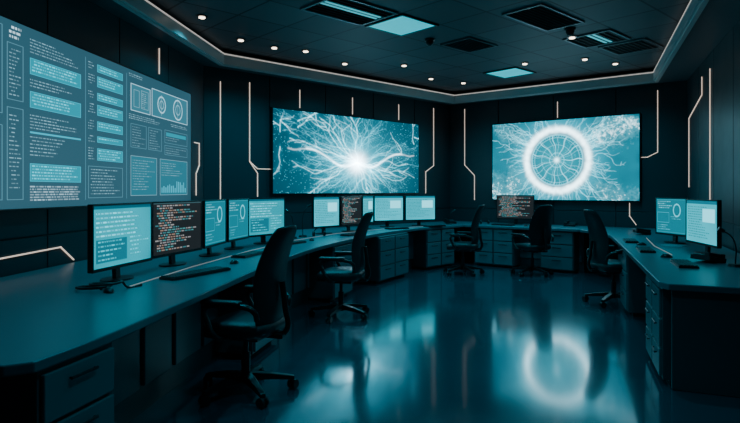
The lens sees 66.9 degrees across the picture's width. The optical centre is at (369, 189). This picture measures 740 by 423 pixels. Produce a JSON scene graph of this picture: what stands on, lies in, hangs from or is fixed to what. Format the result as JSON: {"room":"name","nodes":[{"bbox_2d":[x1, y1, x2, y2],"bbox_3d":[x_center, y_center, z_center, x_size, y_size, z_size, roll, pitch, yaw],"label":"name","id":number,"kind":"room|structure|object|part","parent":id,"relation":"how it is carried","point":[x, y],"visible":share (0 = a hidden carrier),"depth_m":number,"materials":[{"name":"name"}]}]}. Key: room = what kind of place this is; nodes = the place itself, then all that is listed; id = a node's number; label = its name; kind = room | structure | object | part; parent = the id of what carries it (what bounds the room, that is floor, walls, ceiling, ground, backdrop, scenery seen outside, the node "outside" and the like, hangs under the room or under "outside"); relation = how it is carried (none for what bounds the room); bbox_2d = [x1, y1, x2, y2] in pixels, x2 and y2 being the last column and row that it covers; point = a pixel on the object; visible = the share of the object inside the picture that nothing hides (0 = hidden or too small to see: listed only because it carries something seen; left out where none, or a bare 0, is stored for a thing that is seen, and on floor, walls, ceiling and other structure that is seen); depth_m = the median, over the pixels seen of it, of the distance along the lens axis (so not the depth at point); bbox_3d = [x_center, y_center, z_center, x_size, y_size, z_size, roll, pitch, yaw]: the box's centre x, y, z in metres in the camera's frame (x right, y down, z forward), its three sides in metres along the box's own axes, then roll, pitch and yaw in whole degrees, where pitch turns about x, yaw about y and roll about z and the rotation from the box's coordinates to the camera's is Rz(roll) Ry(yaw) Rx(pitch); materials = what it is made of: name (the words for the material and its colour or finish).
{"room":"control room","nodes":[
{"label":"control room","id":0,"kind":"room"},
{"bbox_2d":[0,0,202,276],"bbox_3d":[-2.949,-0.350,3.060,0.125,3.540,10.256,0,0,5],"label":"wall","id":1,"kind":"structure","parent":0,"point":[84,24],"depth_m":5.16,"materials":[{"name":"grey paint"}]},
{"bbox_2d":[0,14,190,211],"bbox_3d":[-2.622,-0.570,5.513,0.063,1.460,4.050,0,0,5],"label":"wall screen","id":2,"kind":"object","parent":1,"relation":"attached to","point":[80,127],"visible":0.98,"depth_m":5.11,"materials":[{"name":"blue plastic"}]},
{"bbox_2d":[0,48,199,259],"bbox_3d":[-2.667,-0.534,5.337,0.010,2.342,5.242,0,0,5],"label":"wall light line","id":3,"kind":"object","parent":1,"relation":"attached to","point":[68,254],"visible":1,"depth_m":4.99,"materials":[{"name":"beige plastic"}]},
{"bbox_2d":[89,0,739,104],"bbox_3d":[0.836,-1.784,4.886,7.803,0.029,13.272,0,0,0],"label":"crown molding","id":4,"kind":"structure","parent":1,"relation":"attached to","point":[704,2],"depth_m":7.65,"materials":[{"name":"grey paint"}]},
{"bbox_2d":[145,0,690,95],"bbox_3d":[0.453,-1.931,4.643,6.354,0.013,13.844,0,0,12],"label":"light strip","id":5,"kind":"object","parent":1,"relation":"attached to","point":[145,0],"visible":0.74,"depth_m":9.16,"materials":[{"name":"white"}]},
{"bbox_2d":[203,65,449,229],"bbox_3d":[-0.393,-0.350,10.041,5.698,3.540,0.122,0,0,-43],"label":"wall","id":6,"kind":"structure","parent":0,"point":[238,176],"depth_m":8.88,"materials":[{"name":"grey paint"}]},
{"bbox_2d":[220,81,433,198],"bbox_3d":[-0.451,-0.765,9.899,4.795,1.840,0.010,0,0,-43],"label":"wall light line","id":7,"kind":"object","parent":6,"relation":"attached to","point":[252,164],"visible":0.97,"depth_m":8.61,"materials":[{"name":"beige plastic"}]},
{"bbox_2d":[270,107,418,193],"bbox_3d":[-0.301,-0.620,9.999,3.420,1.380,0.063,0,0,-43],"label":"wall screen","id":8,"kind":"object","parent":6,"relation":"attached to","point":[311,152],"visible":1,"depth_m":9.76,"materials":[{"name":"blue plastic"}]},
{"bbox_2d":[148,0,689,93],"bbox_3d":[0.554,-2.070,4.655,7.249,0.100,14.650,0,0,12],"label":"ceiling","id":9,"kind":"structure","parent":0,"point":[369,53],"depth_m":7.37,"materials":[{"name":"tile"}]},
{"bbox_2d":[196,14,207,18],"bbox_3d":[-1.950,-2.007,6.500,0.136,0.025,0.136,0,0,0],"label":"recessed light","id":10,"kind":"object","parent":9,"relation":"in","point":[200,16],"visible":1,"depth_m":6.47,"materials":[{"name":"grey metal"}]},
{"bbox_2d":[236,38,245,41],"bbox_3d":[-1.730,-2.007,7.500,0.136,0.025,0.136,0,0,0],"label":"recessed light","id":11,"kind":"object","parent":9,"relation":"in","point":[237,39],"visible":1,"depth_m":7.47,"materials":[{"name":"grey metal"}]},
{"bbox_2d":[300,0,398,25],"bbox_3d":[-0.226,-2.007,6.293,0.908,0.026,0.640,0,0,-43],"label":"ceiling air vent","id":12,"kind":"object","parent":9,"relation":"in","point":[357,12],"depth_m":6.28,"materials":[{"name":"black metal"}]},
{"bbox_2d":[365,13,438,36],"bbox_3d":[0.390,-2.011,6.860,0.641,0.018,0.641,0,0,-43],"label":"ceiling light panel","id":13,"kind":"object","parent":9,"relation":"in","point":[402,24],"depth_m":6.84,"materials":[{"name":"plastic"}]},
{"bbox_2d":[425,38,434,45],"bbox_3d":[0.800,-1.980,7.500,0.140,0.110,0.140,0,0,0],"label":"dome camera","id":14,"kind":"object","parent":9,"relation":"attached to","point":[429,41],"visible":1,"depth_m":7.46,"materials":[{"name":"black plastic"}]},
{"bbox_2d":[440,36,497,52],"bbox_3d":[1.376,-2.007,7.767,0.640,0.026,0.506,0,0,-43],"label":"ceiling air vent","id":15,"kind":"object","parent":9,"relation":"in","point":[469,44],"depth_m":7.75,"materials":[{"name":"black metal"}]},
{"bbox_2d":[483,67,535,78],"bbox_3d":[2.402,-2.011,9.621,0.641,0.018,0.641,0,0,-43],"label":"ceiling light panel","id":16,"kind":"object","parent":9,"relation":"in","point":[511,72],"depth_m":9.58,"materials":[{"name":"plastic"}]},
{"bbox_2d":[502,3,584,31],"bbox_3d":[2.037,-2.007,6.554,0.975,0.026,0.506,0,0,-43],"label":"ceiling air vent","id":17,"kind":"object","parent":9,"relation":"in","point":[541,16],"depth_m":6.53,"materials":[{"name":"black metal"}]},
{"bbox_2d":[564,27,575,35],"bbox_3d":[2.500,-1.980,7.000,0.140,0.110,0.140,0,0,0],"label":"dome camera","id":18,"kind":"object","parent":9,"relation":"attached to","point":[569,31],"visible":1,"depth_m":6.96,"materials":[{"name":"black plastic"}]},
{"bbox_2d":[562,29,630,47],"bbox_3d":[3.023,-2.007,7.461,0.640,0.026,0.640,0,0,-43],"label":"ceiling light panel","id":19,"kind":"object","parent":9,"relation":"in","point":[608,36],"depth_m":7.44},
{"bbox_2d":[598,37,662,54],"bbox_3d":[3.656,-2.007,7.862,0.640,0.026,0.640,0,0,-43],"label":"ceiling air vent","id":20,"kind":"object","parent":9,"relation":"in","point":[641,44],"depth_m":7.86,"materials":[{"name":"black metal"}]},
{"bbox_2d":[128,256,739,422],"bbox_3d":[0.554,1.450,4.655,7.249,0.100,14.650,0,0,12],"label":"floor","id":21,"kind":"structure","parent":0,"point":[497,345],"depth_m":4.49,"materials":[{"name":"teal"}]},
{"bbox_2d":[0,221,463,422],"bbox_3d":[-1.039,1.023,7.285,3.076,0.754,10.452,0,0,20],"label":"desk","id":22,"kind":"object","parent":21,"relation":"on","point":[68,354],"visible":0.77,"depth_m":3.52,"materials":[{"name":"blue laminate"}]},
{"bbox_2d":[75,280,141,289],"bbox_3d":[-1.700,0.622,3.644,0.401,0.070,0.200,0,0,-20],"label":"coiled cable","id":23,"kind":"object","parent":22,"relation":"on","point":[94,285],"visible":0.98,"depth_m":3.58,"materials":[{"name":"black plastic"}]},
{"bbox_2d":[103,286,113,293],"bbox_3d":[-1.660,0.633,3.560,0.064,0.034,0.110,0,0,-34],"label":"computer mouse","id":24,"kind":"object","parent":22,"relation":"on","point":[108,290],"visible":1,"depth_m":3.53,"materials":[{"name":"black plastic"}]},
{"bbox_2d":[87,202,151,281],"bbox_3d":[-1.838,0.380,4.079,0.199,0.570,0.720,0,0,15],"label":"computer monitor","id":25,"kind":"object","parent":22,"relation":"on","point":[119,235],"visible":1,"depth_m":4.01,"materials":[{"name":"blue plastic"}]},
{"bbox_2d":[152,200,201,266],"bbox_3d":[-1.714,0.380,4.862,0.199,0.570,0.725,0,0,10],"label":"computer monitor","id":26,"kind":"object","parent":22,"relation":"on","point":[176,225],"visible":0.99,"depth_m":4.82,"materials":[{"name":"black plastic"}]},
{"bbox_2d":[159,266,230,280],"bbox_3d":[-1.330,0.636,4.300,0.150,0.025,0.600,0,0,27],"label":"keyboard","id":27,"kind":"object","parent":22,"relation":"on","point":[205,271],"visible":1,"depth_m":4.24,"materials":[{"name":"black plastic"}]},
{"bbox_2d":[199,199,225,256],"bbox_3d":[-1.592,0.380,5.572,0.199,0.570,0.583,0,0,0],"label":"computer monitor","id":28,"kind":"object","parent":22,"relation":"on","point":[213,211],"visible":1,"depth_m":5.54,"materials":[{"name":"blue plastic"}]},
{"bbox_2d":[224,198,248,249],"bbox_3d":[-1.508,0.380,6.215,0.199,0.570,0.550,0,0,16],"label":"computer monitor","id":29,"kind":"object","parent":22,"relation":"on","point":[237,210],"visible":0.99,"depth_m":6.17,"materials":[{"name":"black plastic"}]},
{"bbox_2d":[231,251,262,257],"bbox_3d":[-1.200,0.636,5.550,0.150,0.025,0.440,0,0,15],"label":"keyboard","id":30,"kind":"object","parent":22,"relation":"on","point":[248,254],"visible":0.99,"depth_m":5.44,"materials":[{"name":"black plastic"}]},
{"bbox_3d":[-0.475,1.048,6.743,0.907,0.705,8.952,0,0,20],"label":"modesty panel","id":31,"kind":"part","parent":22,"relation":"part of","materials":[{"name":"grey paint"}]},
{"bbox_2d":[249,198,284,243],"bbox_3d":[-1.297,0.380,6.820,0.199,0.570,0.627,0,0,29],"label":"computer monitor","id":32,"kind":"object","parent":22,"relation":"on","point":[266,215],"visible":0.98,"depth_m":6.77,"materials":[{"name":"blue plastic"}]},
{"bbox_2d":[292,240,305,244],"bbox_3d":[-0.950,0.636,6.750,0.150,0.025,0.440,0,0,27],"label":"keyboard","id":33,"kind":"object","parent":22,"relation":"on","point":[294,241],"visible":0.43,"depth_m":6.79,"materials":[{"name":"black plastic"}]},
{"bbox_2d":[299,204,311,236],"bbox_3d":[-0.899,0.422,7.771,0.195,0.455,0.120,0,0,-34],"label":"gooseneck microphone","id":34,"kind":"object","parent":22,"relation":"on","point":[309,205],"visible":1,"depth_m":7.74,"materials":[{"name":"black plastic"}]},
{"bbox_2d":[312,227,325,235],"bbox_3d":[-0.720,0.589,7.900,0.184,0.122,0.072,0,0,-23],"label":"headset","id":35,"kind":"object","parent":22,"relation":"on","point":[313,232],"visible":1,"depth_m":7.89,"materials":[{"name":"black plastic"}]},
{"bbox_2d":[312,196,339,233],"bbox_3d":[-0.682,0.380,8.343,0.539,0.570,0.199,0,0,-43],"label":"computer monitor","id":36,"kind":"object","parent":22,"relation":"on","point":[325,209],"visible":1,"depth_m":8.29,"materials":[{"name":"black plastic"}]},
{"bbox_2d":[340,233,354,235],"bbox_3d":[-0.250,0.636,8.050,0.150,0.025,0.400,0,0,33],"label":"keyboard","id":37,"kind":"object","parent":22,"relation":"on","point":[346,234],"visible":0.69,"depth_m":7.91,"materials":[{"name":"black plastic"}]},
{"bbox_2d":[340,196,361,231],"bbox_3d":[-0.336,0.380,8.797,0.199,0.570,0.531,0,0,31],"label":"computer monitor","id":38,"kind":"object","parent":22,"relation":"on","point":[350,206],"visible":0.98,"depth_m":8.74,"materials":[{"name":"black plastic"}]},
{"bbox_2d":[362,196,373,228],"bbox_3d":[-0.085,0.380,9.349,0.199,0.570,0.395,0,0,22],"label":"computer monitor","id":39,"kind":"object","parent":22,"relation":"on","point":[367,201],"visible":0.69,"depth_m":9.34,"materials":[{"name":"black plastic"}]},
{"bbox_2d":[373,195,403,226],"bbox_3d":[0.311,0.380,9.915,0.600,0.570,0.199,0,0,-23],"label":"computer monitor","id":40,"kind":"object","parent":22,"relation":"on","point":[387,208],"visible":0.99,"depth_m":9.86,"materials":[{"name":"black plastic"}]},
{"bbox_2d":[385,227,408,229],"bbox_3d":[0.450,0.636,9.350,0.400,0.025,0.150,0,0,-34],"label":"keyboard","id":41,"kind":"object","parent":22,"relation":"on","point":[389,228],"visible":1,"depth_m":9.32,"materials":[{"name":"black plastic"}]},
{"bbox_2d":[404,195,435,225],"bbox_3d":[0.887,0.380,10.178,0.623,0.570,0.199,0,0,-29],"label":"computer monitor","id":42,"kind":"object","parent":22,"relation":"on","point":[418,208],"visible":1,"depth_m":10.12,"materials":[{"name":"black plastic"}]},
{"bbox_2d":[423,225,445,226],"bbox_3d":[1.150,0.636,9.950,0.400,0.025,0.150,0,0,-34],"label":"keyboard","id":43,"kind":"object","parent":22,"relation":"on","point":[424,225],"visible":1,"depth_m":9.87,"materials":[{"name":"black plastic"}]},
{"bbox_2d":[443,218,456,223],"bbox_3d":[1.550,0.602,10.850,0.200,0.101,0.203,0,0,-11],"label":"desk phone","id":44,"kind":"object","parent":22,"relation":"on","point":[445,220],"visible":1,"depth_m":10.79,"materials":[{"name":"black plastic"}]},
{"bbox_2d":[198,225,298,408],"bbox_3d":[-0.859,0.819,3.891,0.724,1.161,0.698,0,0,16],"label":"office chair","id":45,"kind":"object","parent":21,"relation":"on","point":[269,314],"visible":1,"depth_m":3.71,"materials":[{"name":"black plastic"}]},
{"bbox_2d":[202,310,284,340],"bbox_3d":[-0.860,0.937,3.880,0.500,0.124,0.510,0,0,16],"label":"seat cushion","id":46,"kind":"object","parent":45,"relation":"on","point":[239,325],"depth_m":3.68,"materials":[{"name":"black fabric"}]},
{"bbox_3d":[-0.605,0.579,3.806,0.205,0.687,0.490,0,0,16],"label":"backrest","id":47,"kind":"part","parent":45,"relation":"part of","materials":[{"name":"black fabric"}]},
{"bbox_2d":[309,212,372,322],"bbox_3d":[-0.322,0.819,6.181,0.716,1.161,0.681,0,0,13],"label":"office chair","id":48,"kind":"object","parent":21,"relation":"on","point":[339,274],"visible":1,"depth_m":6.03,"materials":[{"name":"black plastic"}]},
{"bbox_2d":[316,266,364,281],"bbox_3d":[-0.320,0.937,6.200,0.500,0.124,0.510,0,0,13],"label":"seat cushion","id":49,"kind":"object","parent":48,"relation":"on","point":[338,273],"depth_m":5.99,"materials":[{"name":"black fabric"}]},
{"bbox_3d":[-0.061,0.579,6.141,0.205,0.687,0.490,0,0,13],"label":"backrest","id":50,"kind":"part","parent":48,"relation":"part of","materials":[{"name":"black fabric"}]},
{"bbox_2d":[443,204,484,276],"bbox_3d":[1.559,0.819,9.368,0.717,1.161,0.679,0,0,21],"label":"office chair","id":51,"kind":"object","parent":21,"relation":"on","point":[459,246],"visible":1,"depth_m":9.17,"materials":[{"name":"black plastic"}]},
{"bbox_2d":[447,241,478,249],"bbox_3d":[1.550,0.937,9.350,0.500,0.124,0.510,0,0,21],"label":"seat cushion","id":52,"kind":"object","parent":51,"relation":"on","point":[460,245],"depth_m":9.14,"materials":[{"name":"black fabric"}]},
{"bbox_3d":[1.798,0.579,9.254,0.205,0.687,0.490,0,0,21],"label":"backrest","id":53,"kind":"part","parent":51,"relation":"part of","materials":[{"name":"black fabric"}]},
{"bbox_2d":[510,205,553,277],"bbox_3d":[2.687,0.819,9.223,0.696,1.161,0.677,0,0,-27],"label":"office chair","id":54,"kind":"object","parent":21,"relation":"on","point":[540,234],"visible":1,"depth_m":9.01,"materials":[{"name":"black fabric"}]},
{"bbox_2d":[514,243,550,250],"bbox_3d":[2.680,0.937,9.250,0.510,0.124,0.500,0,0,-27],"label":"seat cushion","id":55,"kind":"object","parent":54,"relation":"on","point":[520,246],"depth_m":9.03,"materials":[{"name":"black fabric"}]},
{"bbox_3d":[2.800,0.579,9.013,0.490,0.687,0.205,0,0,-27],"label":"backrest","id":56,"kind":"part","parent":54,"relation":"part of","materials":[{"name":"black fabric"}]},
{"bbox_2d":[456,221,654,272],"bbox_3d":[3.114,1.025,10.109,4.359,0.750,1.040,0,0,38],"label":"desk","id":57,"kind":"object","parent":21,"relation":"on","point":[566,254],"visible":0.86,"depth_m":9.98,"materials":[{"name":"grey metal"}]},
{"bbox_2d":[491,223,514,225],"bbox_3d":[2.450,0.636,10.300,0.400,0.025,0.150,0,0,37],"label":"keyboard","id":58,"kind":"object","parent":57,"relation":"on","point":[494,223],"visible":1,"depth_m":10.21,"materials":[{"name":"black plastic"}]},
{"bbox_2d":[496,195,534,224],"bbox_3d":[2.766,0.380,10.611,0.707,0.570,0.199,0,0,32],"label":"computer monitor","id":59,"kind":"object","parent":57,"relation":"on","point":[516,207],"visible":0.99,"depth_m":10.56,"materials":[{"name":"black plastic"}]},
{"bbox_3d":[2.819,1.000,10.171,2.006,0.460,0.030,0,0,37],"label":"panel","id":60,"kind":"part","parent":57,"relation":"part of","materials":[{"name":"grey"}]},
{"bbox_3d":[2.838,1.048,10.196,1.684,0.705,1.262,0,0,0],"label":"modesty panel","id":61,"kind":"part","parent":57,"relation":"part of","materials":[{"name":"grey paint"}]},
{"bbox_2d":[563,220,577,226],"bbox_3d":[3.600,0.602,10.050,0.200,0.101,0.203,0,0,34],"label":"desk phone","id":62,"kind":"object","parent":57,"relation":"on","point":[567,223],"visible":1,"depth_m":10.00,"materials":[{"name":"black plastic"}]},
{"bbox_2d":[582,209,622,307],"bbox_3d":[2.999,0.818,6.909,0.720,1.159,0.690,0,0,-5],"label":"office chair","id":63,"kind":"object","parent":21,"relation":"on","point":[599,260],"visible":0.88,"depth_m":6.79,"materials":[{"name":"black plastic"}]},
{"bbox_3d":[2.735,0.579,6.879,0.205,0.687,0.490,0,0,-5],"label":"backrest","id":64,"kind":"part","parent":63,"relation":"part of","materials":[{"name":"black fabric"}]},
{"bbox_2d":[590,259,622,271],"bbox_3d":[3.000,0.937,6.900,0.500,0.124,0.510,0,0,-5],"label":"seat cushion","id":65,"kind":"object","parent":63,"relation":"on","point":[612,265],"depth_m":6.72,"materials":[{"name":"black fabric"}]},
{"bbox_2d":[580,230,739,396],"bbox_3d":[3.299,1.023,6.651,1.594,0.754,6.062,0,0,22],"label":"desk","id":66,"kind":"object","parent":21,"relation":"on","point":[692,334],"visible":0.98,"depth_m":3.92,"materials":[{"name":"blue laminate"}]},
{"bbox_2d":[623,238,638,242],"bbox_3d":[3.280,0.636,7.050,0.150,0.025,0.420,0,0,20],"label":"keyboard","id":67,"kind":"object","parent":66,"relation":"on","point":[626,240],"visible":1,"depth_m":6.92,"materials":[{"name":"black plastic"}]},
{"bbox_2d":[633,228,650,234],"bbox_3d":[3.980,0.602,8.200,0.203,0.101,0.200,0,0,10],"label":"desk phone","id":68,"kind":"object","parent":66,"relation":"on","point":[637,230],"visible":1,"depth_m":8.11,"materials":[{"name":"black plastic"}]},
{"bbox_2d":[635,246,655,252],"bbox_3d":[2.950,0.636,6.000,0.150,0.025,0.450,0,0,20],"label":"keyboard","id":69,"kind":"object","parent":66,"relation":"on","point":[641,249],"visible":1,"depth_m":5.87,"materials":[{"name":"black plastic"}]},
{"bbox_2d":[660,254,672,257],"bbox_3d":[2.860,0.633,5.400,0.110,0.034,0.064,0,0,21],"label":"computer mouse","id":70,"kind":"object","parent":66,"relation":"on","point":[662,255],"visible":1,"depth_m":5.38,"materials":[{"name":"black plastic"}]},
{"bbox_2d":[655,197,688,243],"bbox_3d":[3.738,0.380,6.875,0.199,0.570,0.530,0,0,-16],"label":"computer monitor","id":71,"kind":"object","parent":66,"relation":"on","point":[670,213],"visible":1,"depth_m":6.85,"materials":[{"name":"black plastic"}]},
{"bbox_2d":[660,244,683,246],"bbox_3d":[3.510,0.647,6.506,0.285,0.003,0.309,0,0,-11],"label":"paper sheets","id":72,"kind":"object","parent":66,"relation":"on","point":[666,245],"visible":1,"depth_m":6.52,"materials":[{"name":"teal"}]},
{"bbox_2d":[670,259,698,268],"bbox_3d":[2.720,0.636,4.850,0.150,0.025,0.450,0,0,20],"label":"keyboard","id":73,"kind":"object","parent":66,"relation":"on","point":[684,263],"visible":1,"depth_m":4.75,"materials":[{"name":"black plastic"}]},
{"bbox_2d":[686,199,721,253],"bbox_3d":[3.403,0.380,5.652,0.199,0.570,0.738,0,0,14],"label":"computer monitor","id":74,"kind":"object","parent":66,"relation":"on","point":[703,216],"visible":0.99,"depth_m":5.61,"materials":[{"name":"black plastic"}]},
{"bbox_3d":[2.520,1.048,3.780,0.860,0.700,0.040,0,0,22],"label":"panel","id":75,"kind":"part","parent":66,"relation":"part of","materials":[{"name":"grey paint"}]},
{"bbox_2d":[690,252,726,262],"bbox_3d":[3.050,0.602,5.050,0.203,0.101,0.200,0,0,-19],"label":"monitor stand","id":76,"kind":"object","parent":66,"relation":"on","point":[707,256],"visible":1,"depth_m":4.97,"materials":[{"name":"black plastic"}]},
{"bbox_2d":[717,227,739,267],"bbox_3d":[3.064,0.482,4.763,0.195,0.335,0.120,0,0,20],"label":"gooseneck microphone","id":77,"kind":"object","parent":66,"relation":"on","point":[737,265],"visible":1,"depth_m":4.75,"materials":[{"name":"black plastic"}]},
{"bbox_2d":[450,80,686,260],"bbox_3d":[3.490,-0.350,10.589,4.536,3.540,0.123,0,0,37],"label":"wall","id":78,"kind":"structure","parent":0,"point":[663,173],"depth_m":10.18,"materials":[{"name":"grey paint"}]},
{"bbox_2d":[454,251,586,266],"bbox_3d":[3.455,1.350,10.544,4.376,0.100,0.033,0,0,38],"label":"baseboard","id":79,"kind":"structure","parent":78,"relation":"attached to","point":[457,254],"depth_m":11.65,"materials":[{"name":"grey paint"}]},
{"bbox_2d":[464,90,657,224],"bbox_3d":[3.415,-0.539,10.564,3.650,2.292,0.010,0,0,37],"label":"wall light line","id":80,"kind":"object","parent":78,"relation":"attached to","point":[657,90],"visible":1,"depth_m":10.48,"materials":[{"name":"beige plastic"}]},
{"bbox_2d":[492,113,640,201],"bbox_3d":[3.551,-0.560,10.425,2.740,1.520,0.063,0,0,38],"label":"wall screen","id":81,"kind":"object","parent":78,"relation":"attached to","point":[594,158],"visible":0.99,"depth_m":10.29,"materials":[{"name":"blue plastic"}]},
{"bbox_2d":[687,20,739,252],"bbox_3d":[4.081,-0.350,6.182,0.122,3.540,6.551,0,0,22],"label":"wall","id":82,"kind":"structure","parent":0,"point":[723,62],"depth_m":6.87,"materials":[{"name":"grey paint"}]},
{"bbox_2d":[689,69,709,199],"bbox_3d":[4.806,-0.700,8.196,0.012,1.810,1.721,0,0,22],"label":"wall light line","id":83,"kind":"object","parent":82,"relation":"attached to","point":[709,69],"visible":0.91,"depth_m":7.40,"materials":[{"name":"beige plastic"}]}
]}

